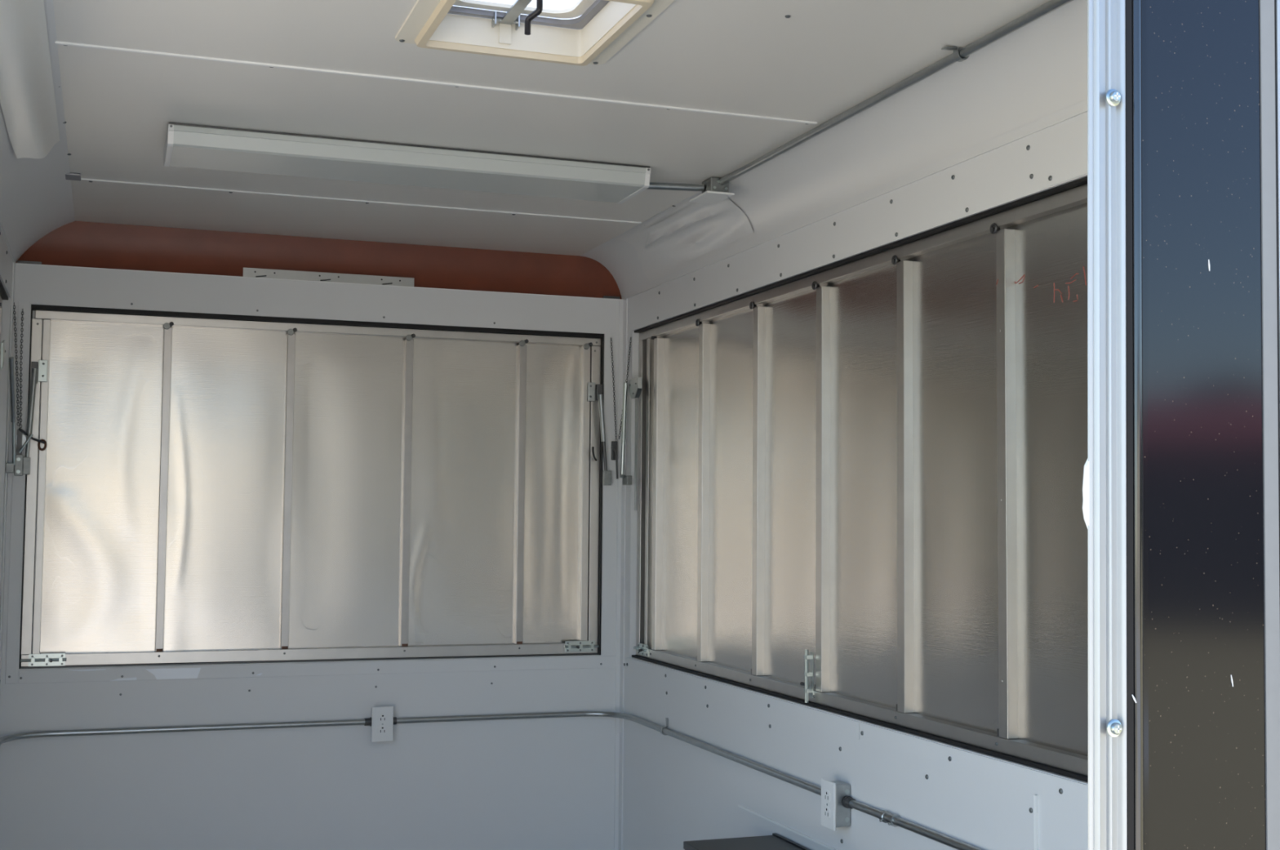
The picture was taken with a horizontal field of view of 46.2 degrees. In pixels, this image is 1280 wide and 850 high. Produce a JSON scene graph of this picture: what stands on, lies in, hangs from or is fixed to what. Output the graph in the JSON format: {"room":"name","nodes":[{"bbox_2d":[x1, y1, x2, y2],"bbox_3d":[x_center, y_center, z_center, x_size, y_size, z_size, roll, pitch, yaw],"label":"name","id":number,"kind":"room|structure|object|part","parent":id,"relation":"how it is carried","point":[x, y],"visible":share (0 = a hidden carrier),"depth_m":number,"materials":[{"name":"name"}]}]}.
{"room":"concession trailer interior","nodes":[
{"label":"concession trailer interior","id":0,"kind":"room"},
{"bbox_2d":[0,0,75,689],"bbox_3d":[-1.223,0.374,2.740,0.223,2.284,4.105,2,-4,-20],"label":"wall","id":1,"kind":"structure","parent":0,"point":[36,196],"depth_m":4.22,"materials":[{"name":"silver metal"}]},
{"bbox_2d":[0,280,8,360],"bbox_3d":[-1.662,0.131,3.726,0.059,1.168,1.718,2,-4,-20],"label":"hatch","id":2,"kind":"object","parent":1,"relation":"attached to","point":[3,295],"visible":1,"depth_m":4.51,"materials":[{"name":"metal"}]},
{"bbox_3d":[-1.663,-0.411,3.751,0.029,0.028,1.678,2,-4,-20],"label":"rail","id":3,"kind":"part","parent":2,"relation":"part of","materials":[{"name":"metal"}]},
{"bbox_3d":[-1.303,0.451,2.701,0.050,2.125,4.095,2,-4,-20],"label":"wall panel","id":4,"kind":"part","parent":1,"relation":"part of","materials":[{"name":"white metal"}]},
{"bbox_2d":[0,340,15,472],"bbox_3d":[-1.850,-0.049,4.400,0.027,0.370,0.412,2,-4,-20],"label":"stay","id":5,"kind":"object","parent":1,"relation":"attached to","point":[9,466],"visible":1,"depth_m":4.52,"materials":[{"name":"silver metal"}]},
{"bbox_3d":[-1.905,0.041,4.568,0.010,0.162,0.045,1,-4,-13],"label":"rod","id":6,"kind":"part","parent":5,"relation":"part of","materials":[{"name":"silver metal"}]},
{"bbox_2d":[0,0,59,158],"bbox_3d":[-0.988,-0.737,2.319,0.099,0.072,2.745,2,-4,-20],"label":"protective film","id":7,"kind":"object","parent":1,"relation":"attached to","point":[27,94],"visible":1,"depth_m":3.03,"materials":[{"name":"white plastic"}]},
{"bbox_3d":[-1.196,-0.686,2.811,0.185,0.159,4.105,2,-4,-20],"label":"cove panel","id":8,"kind":"part","parent":1,"relation":"part of","materials":[{"name":"white metal"}]},
{"bbox_2d":[0,221,623,849],"bbox_3d":[-1.015,0.505,4.949,2.081,2.295,0.056,2,-4,-20],"label":"wall","id":9,"kind":"structure","parent":0,"point":[540,783],"depth_m":4.91,"materials":[{"name":"white metal"}]},
{"bbox_2d":[13,302,19,426],"bbox_3d":[-1.922,-0.187,4.626,0.031,0.382,0.008,2,-4,-20],"label":"chain","id":10,"kind":"object","parent":9,"relation":"hanging from","point":[17,383],"visible":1,"depth_m":4.62,"materials":[{"name":"grey metal"}]},
{"bbox_2d":[19,308,23,427],"bbox_3d":[-1.907,-0.175,4.630,0.014,0.370,0.008,2,-4,-20],"label":"chain","id":11,"kind":"object","parent":9,"relation":"hanging from","point":[22,320],"visible":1,"depth_m":4.63,"materials":[{"name":"grey metal"}]},
{"bbox_2d":[13,427,46,475],"bbox_3d":[-1.879,0.083,4.628,0.099,0.148,0.046,3,-4,-33],"label":"hasp","id":12,"kind":"object","parent":9,"relation":"attached to","point":[21,442],"visible":0.95,"depth_m":4.62,"materials":[{"name":"metal"}]},
{"bbox_3d":[-1.911,0.124,4.619,0.024,0.064,0.015,2,-4,-20],"label":"plate","id":13,"kind":"part","parent":12,"relation":"part of","materials":[{"name":"metal"}]},
{"bbox_3d":[-1.911,0.046,4.626,0.038,0.038,0.009,2,-4,-20],"label":"round plate","id":14,"kind":"part","parent":12,"relation":"part of","materials":[{"name":"metal"}]},
{"bbox_2d":[66,668,106,671],"bbox_3d":[-1.720,0.760,4.655,0.120,0.006,0.001,2,-4,-20],"label":"scrap","id":15,"kind":"object","parent":9,"relation":"attached to","point":[91,668],"visible":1,"depth_m":4.66,"materials":[{"name":"white"}]},
{"bbox_2d":[111,676,136,680],"bbox_3d":[-1.615,0.794,4.690,0.081,0.010,0.001,2,-4,-20],"label":"scrap","id":16,"kind":"object","parent":9,"relation":"attached to","point":[135,677],"visible":1,"depth_m":4.69,"materials":[{"name":"white"}]},
{"bbox_2d":[145,667,200,679],"bbox_3d":[-1.474,0.785,4.741,0.168,0.034,0.001,2,-4,-20],"label":"scrap","id":17,"kind":"object","parent":9,"relation":"attached to","point":[173,673],"visible":1,"depth_m":4.74,"materials":[{"name":"white"}]},
{"bbox_2d":[0,716,371,745],"bbox_3d":[-1.134,0.913,3.957,1.131,0.028,1.703,2,-4,-20],"label":"conduit","id":18,"kind":"object","parent":9,"relation":"attached to","point":[366,721],"visible":1,"depth_m":4.73,"materials":[{"name":"metal"}]},
{"bbox_2d":[18,304,604,668],"bbox_3d":[-1.022,0.212,4.970,1.897,1.168,0.059,2,-4,-20],"label":"hatch","id":19,"kind":"object","parent":9,"relation":"attached to","point":[204,488],"visible":1,"depth_m":4.96,"materials":[{"name":"metal"}]},
{"bbox_2d":[22,360,48,474],"bbox_3d":[-1.878,-0.025,4.652,0.034,0.358,0.072,-1,-4,27],"label":"stay","id":20,"kind":"object","parent":19,"relation":"attached to","point":[42,364],"visible":1,"depth_m":4.63,"materials":[{"name":"silver metal"}]},
{"bbox_3d":[-1.886,0.077,4.623,0.016,0.125,0.011,2,-4,-20],"label":"rod","id":21,"kind":"part","parent":20,"relation":"part of","materials":[{"name":"metal"}]},
{"bbox_3d":[-1.862,-0.169,4.680,0.027,0.068,0.010,2,-4,-20],"label":"mount plate","id":22,"kind":"part","parent":20,"relation":"part of","materials":[{"name":"silver metal"}]},
{"bbox_3d":[-1.844,0.726,4.634,0.137,0.009,0.009,2,-4,-20],"label":"bolt rod","id":23,"kind":"part","parent":19,"relation":"part of","materials":[{"name":"silver metal"}]},
{"bbox_3d":[-1.696,0.195,4.750,0.359,1.054,0.005,2,-4,-20],"label":"sheet panel","id":24,"kind":"part","parent":19,"relation":"part of","materials":[{"name":"silver metal"}]},
{"bbox_3d":[-1.344,0.205,4.875,0.389,1.054,0.003,2,-4,-20],"label":"sheet panel","id":25,"kind":"part","parent":19,"relation":"part of","materials":[{"name":"silver metal"}]},
{"bbox_3d":[-1.031,0.752,4.944,1.866,0.036,0.029,2,-4,-20],"label":"rail","id":26,"kind":"part","parent":19,"relation":"part of","materials":[{"name":"metal"}]},
{"bbox_3d":[-1.018,-0.318,5.011,1.858,0.026,0.029,2,-4,-20],"label":"rail","id":27,"kind":"part","parent":19,"relation":"part of","materials":[{"name":"metal"}]},
{"bbox_3d":[-0.976,0.217,5.006,0.393,1.054,0.003,2,-4,-19],"label":"sheet panel","id":28,"kind":"part","parent":19,"relation":"part of","materials":[{"name":"silver metal"}]},
{"bbox_3d":[-0.604,0.228,5.139,0.396,1.054,0.004,2,-4,-20],"label":"sheet panel","id":29,"kind":"part","parent":19,"relation":"part of","materials":[{"name":"silver metal"}]},
{"bbox_3d":[-0.310,0.237,5.243,0.229,1.054,0.004,2,-4,-20],"label":"sheet panel","id":30,"kind":"part","parent":19,"relation":"part of","materials":[{"name":"silver metal"}]},
{"bbox_3d":[-0.195,0.769,5.220,0.140,0.009,0.009,2,-4,-20],"label":"bolt rod","id":31,"kind":"part","parent":19,"relation":"part of","materials":[{"name":"silver metal"}]},
{"bbox_2d":[587,382,611,484],"bbox_3d":[-0.142,0.030,5.264,0.076,0.360,0.044,2,-4,-20],"label":"stay","id":32,"kind":"object","parent":19,"relation":"attached to","point":[594,391],"visible":1,"depth_m":5.25,"materials":[{"name":"metal"}]},
{"bbox_3d":[-0.170,-0.116,5.281,0.026,0.066,0.010,2,-4,-20],"label":"mount plate","id":33,"kind":"part","parent":32,"relation":"part of","materials":[{"name":"metal"}]},
{"bbox_3d":[-0.161,0.101,5.259,0.018,0.051,0.023,0,-4,12],"label":"handle","id":34,"kind":"part","parent":32,"relation":"part of","materials":[{"name":"black metal"}]},
{"bbox_3d":[-0.123,0.108,5.251,0.020,0.121,0.011,2,-4,-20],"label":"rod","id":35,"kind":"part","parent":32,"relation":"part of","materials":[{"name":"grey metal"}]},
{"bbox_3d":[-1.008,-0.544,5.021,2.061,0.193,0.038,2,-4,-20],"label":"plywood panel","id":36,"kind":"part","parent":9,"relation":"part of","materials":[{"name":"brown wood"}]},
{"bbox_2d":[243,267,413,286],"bbox_3d":[-1.027,-0.485,4.978,0.561,0.039,0.011,2,-4,-20],"label":"metal plate","id":37,"kind":"object","parent":9,"relation":"on","point":[247,272],"visible":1,"depth_m":4.98,"materials":[{"name":"metal"}]},
{"bbox_2d":[371,706,393,742],"bbox_3d":[-0.850,0.979,4.929,0.070,0.113,0.053,2,-4,-20],"label":"electrical outlet","id":38,"kind":"object","parent":9,"relation":"attached to","point":[382,717],"visible":1,"depth_m":4.91,"materials":[{"name":"plastic"}]},
{"bbox_2d":[377,725,386,734],"bbox_3d":[-0.841,0.997,4.904,0.031,0.029,0.002,2,-4,-20],"label":"receptacle","id":39,"kind":"object","parent":38,"relation":"attached to","point":[382,730],"depth_m":4.90,"materials":[{"name":"grey plastic"}]},
{"bbox_2d":[377,713,387,722],"bbox_3d":[-0.841,0.958,4.906,0.031,0.029,0.002,2,-4,-20],"label":"receptacle","id":40,"kind":"object","parent":38,"relation":"attached to","point":[382,717],"depth_m":4.91,"materials":[{"name":"grey plastic"}]},
{"bbox_2d":[610,337,617,441],"bbox_3d":[-0.092,-0.124,5.275,0.029,0.367,0.009,1,-4,-12],"label":"chain","id":41,"kind":"object","parent":9,"relation":"hanging from","point":[611,337],"visible":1,"depth_m":5.27,"materials":[{"name":"grey metal"}]},
{"bbox_2d":[610,440,617,479],"bbox_3d":[-0.090,0.123,5.261,0.028,0.132,0.024,2,-4,-20],"label":"hasp","id":42,"kind":"object","parent":41,"relation":"hanging from","point":[614,444],"visible":1,"depth_m":5.26,"materials":[{"name":"grey metal"}]},
{"bbox_3d":[-0.090,0.090,5.269,0.020,0.066,0.012,2,-4,-20],"label":"plate","id":43,"kind":"part","parent":42,"relation":"part of","materials":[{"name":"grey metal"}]},
{"bbox_2d":[53,0,1050,255],"bbox_3d":[-0.331,-0.746,3.131,2.101,0.047,4.130,2,-4,-20],"label":"ceiling","id":44,"kind":"structure","parent":0,"point":[707,89],"depth_m":3.28,"materials":[{"name":"white painted panel"}]},
{"bbox_3d":[-0.903,-0.646,4.734,2.021,0.020,0.680,2,-4,-20],"label":"panel","id":45,"kind":"part","parent":44,"relation":"part of","materials":[{"name":"white metal"}]},
{"bbox_2d":[164,122,650,204],"bbox_3d":[-0.582,-0.660,3.842,1.205,0.053,0.258,2,-4,-20],"label":"ceiling lamp","id":46,"kind":"object","parent":44,"relation":"attached to","point":[186,145],"visible":1,"depth_m":3.77,"materials":[{"name":"white plastic"}]},
{"bbox_3d":[-0.574,-0.700,3.812,2.021,0.019,1.278,2,-4,-20],"label":"panel","id":47,"kind":"part","parent":44,"relation":"part of","materials":[{"name":"white metal"}]},
{"bbox_2d":[395,0,675,66],"bbox_3d":[-0.199,-0.787,2.754,0.425,0.133,0.457,2,-4,-20],"label":"ceiling vent","id":48,"kind":"object","parent":44,"relation":"in","point":[580,33],"visible":1,"depth_m":2.91,"materials":[{"name":"beige plastic"}]},
{"bbox_3d":[-0.202,-0.829,2.768,0.359,0.046,0.412,2,-4,-20],"label":"lid","id":49,"kind":"part","parent":48,"relation":"part of","materials":[{"name":"white"}]},
{"bbox_3d":[-0.195,-0.757,2.755,0.011,0.074,0.045,4,-5,-45],"label":"crank handle","id":50,"kind":"part","parent":48,"relation":"part of","materials":[{"name":"black plastic"}]},
{"bbox_3d":[0.001,-0.792,2.201,2.021,0.020,2.143,2,-4,-20],"label":"panel","id":51,"kind":"part","parent":44,"relation":"part of","materials":[{"name":"white metal"}]},
{"bbox_2d":[646,182,704,191],"bbox_3d":[0.082,-0.646,4.068,0.184,0.018,0.019,1,-4,-9],"label":"conduit","id":52,"kind":"object","parent":44,"relation":"attached to","point":[653,185],"visible":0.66,"depth_m":4.06,"materials":[{"name":"metal"}]},
{"bbox_2d":[689,177,734,204],"bbox_3d":[0.196,-0.641,4.089,0.080,0.048,0.130,2,-4,-20],"label":"junction box","id":53,"kind":"object","parent":44,"relation":"attached to","point":[714,193],"visible":0.97,"depth_m":4.05,"materials":[{"name":"metal"}]},
{"bbox_3d":[0.195,-0.619,4.088,0.080,0.005,0.130,2,-4,-20],"label":"plate","id":54,"kind":"part","parent":53,"relation":"part of","materials":[{"name":"white plastic"}]},
{"bbox_2d":[719,0,1073,185],"bbox_3d":[0.663,-0.728,2.775,0.053,0.023,2.695,2,-4,-20],"label":"conduit","id":55,"kind":"object","parent":44,"relation":"attached to","point":[958,55],"visible":1,"depth_m":3.08,"materials":[{"name":"metal"}]},
{"bbox_2d":[580,98,1088,849],"bbox_3d":[0.552,0.428,3.371,0.210,2.284,4.105,2,-4,-20],"label":"wall","id":56,"kind":"structure","parent":0,"point":[673,791],"depth_m":3.85,"materials":[{"name":"white"}]},
{"bbox_2d":[393,711,821,795],"bbox_3d":[-0.169,0.931,4.319,0.811,0.054,1.668,2,-4,-20],"label":"conduit","id":57,"kind":"object","parent":56,"relation":"attached to","point":[792,780],"visible":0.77,"depth_m":4.96,"materials":[{"name":"metal"}]},
{"bbox_2d":[618,337,631,439],"bbox_3d":[-0.052,-0.128,5.239,0.008,0.354,0.082,3,-4,-30],"label":"chain","id":58,"kind":"object","parent":56,"relation":"hanging from","point":[630,337],"visible":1,"depth_m":5.23,"materials":[{"name":"grey metal"}]},
{"bbox_2d":[620,377,642,510],"bbox_3d":[-0.034,0.067,5.166,0.032,0.452,0.145,2,-4,-20],"label":"stay","id":59,"kind":"object","parent":56,"relation":"attached to","point":[635,385],"visible":1,"depth_m":5.17,"materials":[{"name":"metal"}]},
{"bbox_3d":[-0.061,0.114,5.216,0.011,0.136,0.024,1,-4,-15],"label":"rod","id":60,"kind":"part","parent":59,"relation":"part of","materials":[{"name":"silver metal"}]},
{"bbox_3d":[-0.014,0.101,5.149,0.003,0.383,0.020,2,-4,-20],"label":"guide rail","id":61,"kind":"part","parent":59,"relation":"part of","materials":[{"name":"metal"}]},
{"bbox_2d":[644,198,753,266],"bbox_3d":[0.140,-0.576,4.581,0.119,0.107,0.759,2,-4,-20],"label":"protective film","id":62,"kind":"object","parent":56,"relation":"attached to","point":[699,229],"visible":0.94,"depth_m":4.51,"materials":[{"name":"white"}]},
{"bbox_3d":[0.544,-0.633,3.429,0.172,0.159,4.105,2,-4,-20],"label":"cove panel","id":63,"kind":"part","parent":56,"relation":"part of","materials":[{"name":"white metal"}]},
{"bbox_2d":[821,777,850,830],"bbox_3d":[0.475,0.916,3.632,0.053,0.113,0.070,2,-4,-20],"label":"electrical outlet","id":64,"kind":"object","parent":56,"relation":"attached to","point":[834,814],"visible":1,"depth_m":3.61,"materials":[{"name":"metal"}]},
{"bbox_2d":[823,806,830,818],"bbox_3d":[0.451,0.935,3.622,0.002,0.029,0.031,2,-4,-20],"label":"receptacle","id":65,"kind":"object","parent":64,"relation":"attached to","point":[826,809],"depth_m":3.62,"materials":[{"name":"grey plastic"}]},
{"bbox_2d":[823,790,830,802],"bbox_3d":[0.451,0.896,3.624,0.002,0.029,0.031,2,-4,-20],"label":"receptacle","id":66,"kind":"object","parent":64,"relation":"attached to","point":[826,793],"depth_m":3.62,"materials":[{"name":"grey plastic"}]},
{"bbox_3d":[0.455,0.916,3.624,0.006,0.113,0.070,2,-4,-20],"label":"plate","id":67,"kind":"part","parent":64,"relation":"part of","materials":[{"name":"white plastic"}]},
{"bbox_2d":[614,0,1087,282],"bbox_3d":[0.577,-0.644,3.327,0.147,0.124,3.700,2,-4,-20],"label":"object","id":68,"kind":"object","parent":56,"relation":"attached to","point":[1037,70],"visible":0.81,"depth_m":3.29,"materials":[{"name":"white"}]},
{"bbox_2d":[631,176,1088,782],"bbox_3d":[0.486,0.156,3.832,0.059,1.168,2.958,2,-4,-20],"label":"hatch","id":69,"kind":"object","parent":56,"relation":"attached to","point":[860,476],"visible":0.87,"depth_m":3.55,"materials":[{"name":"metal"}]},
{"bbox_3d":[0.003,0.762,5.101,0.009,0.009,0.132,2,-4,-20],"label":"bolt rod","id":70,"kind":"part","parent":69,"relation":"part of","materials":[{"name":"silver metal"}]},
{"bbox_3d":[0.140,0.215,4.856,0.003,1.072,0.408,2,-4,-20],"label":"sheet panel","id":71,"kind":"part","parent":69,"relation":"part of","materials":[{"name":"silver metal"}]},
{"bbox_3d":[0.279,0.193,4.468,0.003,1.072,0.418,2,-4,-20],"label":"sheet panel","id":72,"kind":"part","parent":69,"relation":"part of","materials":[{"name":"silver metal"}]},
{"bbox_3d":[0.417,0.171,4.081,0.003,1.072,0.405,2,-4,-20],"label":"sheet panel","id":73,"kind":"part","parent":69,"relation":"part of","materials":[{"name":"silver metal"}]},
{"bbox_3d":[0.431,0.648,3.878,0.010,0.136,0.010,2,-4,-20],"label":"bolt rod","id":74,"kind":"part","parent":69,"relation":"part of","materials":[{"name":"silver metal"}]},
{"bbox_3d":[0.490,0.696,3.797,0.029,0.030,2.918,2,-4,-20],"label":"rail","id":75,"kind":"part","parent":69,"relation":"part of","materials":[{"name":"metal"}]},
{"bbox_3d":[0.500,-0.385,3.863,0.029,0.028,2.918,2,-4,-20],"label":"rail","id":76,"kind":"part","parent":69,"relation":"part of","materials":[{"name":"metal"}]},
{"bbox_3d":[0.556,0.148,3.691,0.004,1.072,0.424,2,-4,-20],"label":"sheet panel","id":77,"kind":"part","parent":69,"relation":"part of","materials":[{"name":"silver metal"}]},
{"bbox_3d":[0.697,0.125,3.295,0.004,1.072,0.418,2,-4,-19],"label":"sheet panel","id":78,"kind":"part","parent":69,"relation":"part of","materials":[{"name":"silver metal"}]},
{"bbox_3d":[0.837,0.103,2.903,0.003,1.072,0.416,2,-4,-20],"label":"sheet panel","id":79,"kind":"part","parent":69,"relation":"part of","materials":[{"name":"silver metal"}]},
{"bbox_2d":[842,795,982,849],"bbox_3d":[0.848,0.850,2.633,0.030,0.028,2.075,2,-4,-20],"label":"conduit","id":80,"kind":"object","parent":56,"relation":"attached to","point":[848,802],"visible":1,"depth_m":3.34,"materials":[{"name":"metal"}]},
{"bbox_2d":[1082,0,1279,849],"bbox_3d":[0.827,0.305,1.305,1.066,2.454,0.052,2,-4,-20],"label":"door frame","id":81,"kind":"structure","parent":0,"point":[1181,484],"depth_m":1.16,"materials":[{"name":"metal"}]},
{"bbox_3d":[0.348,0.284,1.119,0.033,2.454,0.013,2,-4,-20],"label":"edge trim","id":82,"kind":"part","parent":81,"relation":"part of","materials":[{"name":"metal"}]},
{"bbox_3d":[0.431,0.287,1.152,0.114,2.454,0.008,2,-4,-20],"label":"skin panel","id":83,"kind":"part","parent":81,"relation":"part of","materials":[{"name":"black metal"}]},
{"bbox_3d":[0.515,0.291,1.180,0.029,2.454,0.011,2,-4,-20],"label":"edge trim","id":84,"kind":"part","parent":81,"relation":"part of","materials":[{"name":"metal"}]},
{"bbox_3d":[-0.346,1.591,2.991,2.091,0.100,4.130,2,-4,-20],"label":"floor","id":85,"kind":"structure","parent":0,"visible":0},
{"bbox_2d":[683,832,810,849],"bbox_3d":[0.429,1.307,3.343,0.298,0.520,1.251,2,-4,-20],"label":"base cabinet","id":86,"kind":"object","parent":85,"relation":"on","point":[775,841],"visible":1,"depth_m":3.88,"materials":[{"name":"black metal"}]}
]}

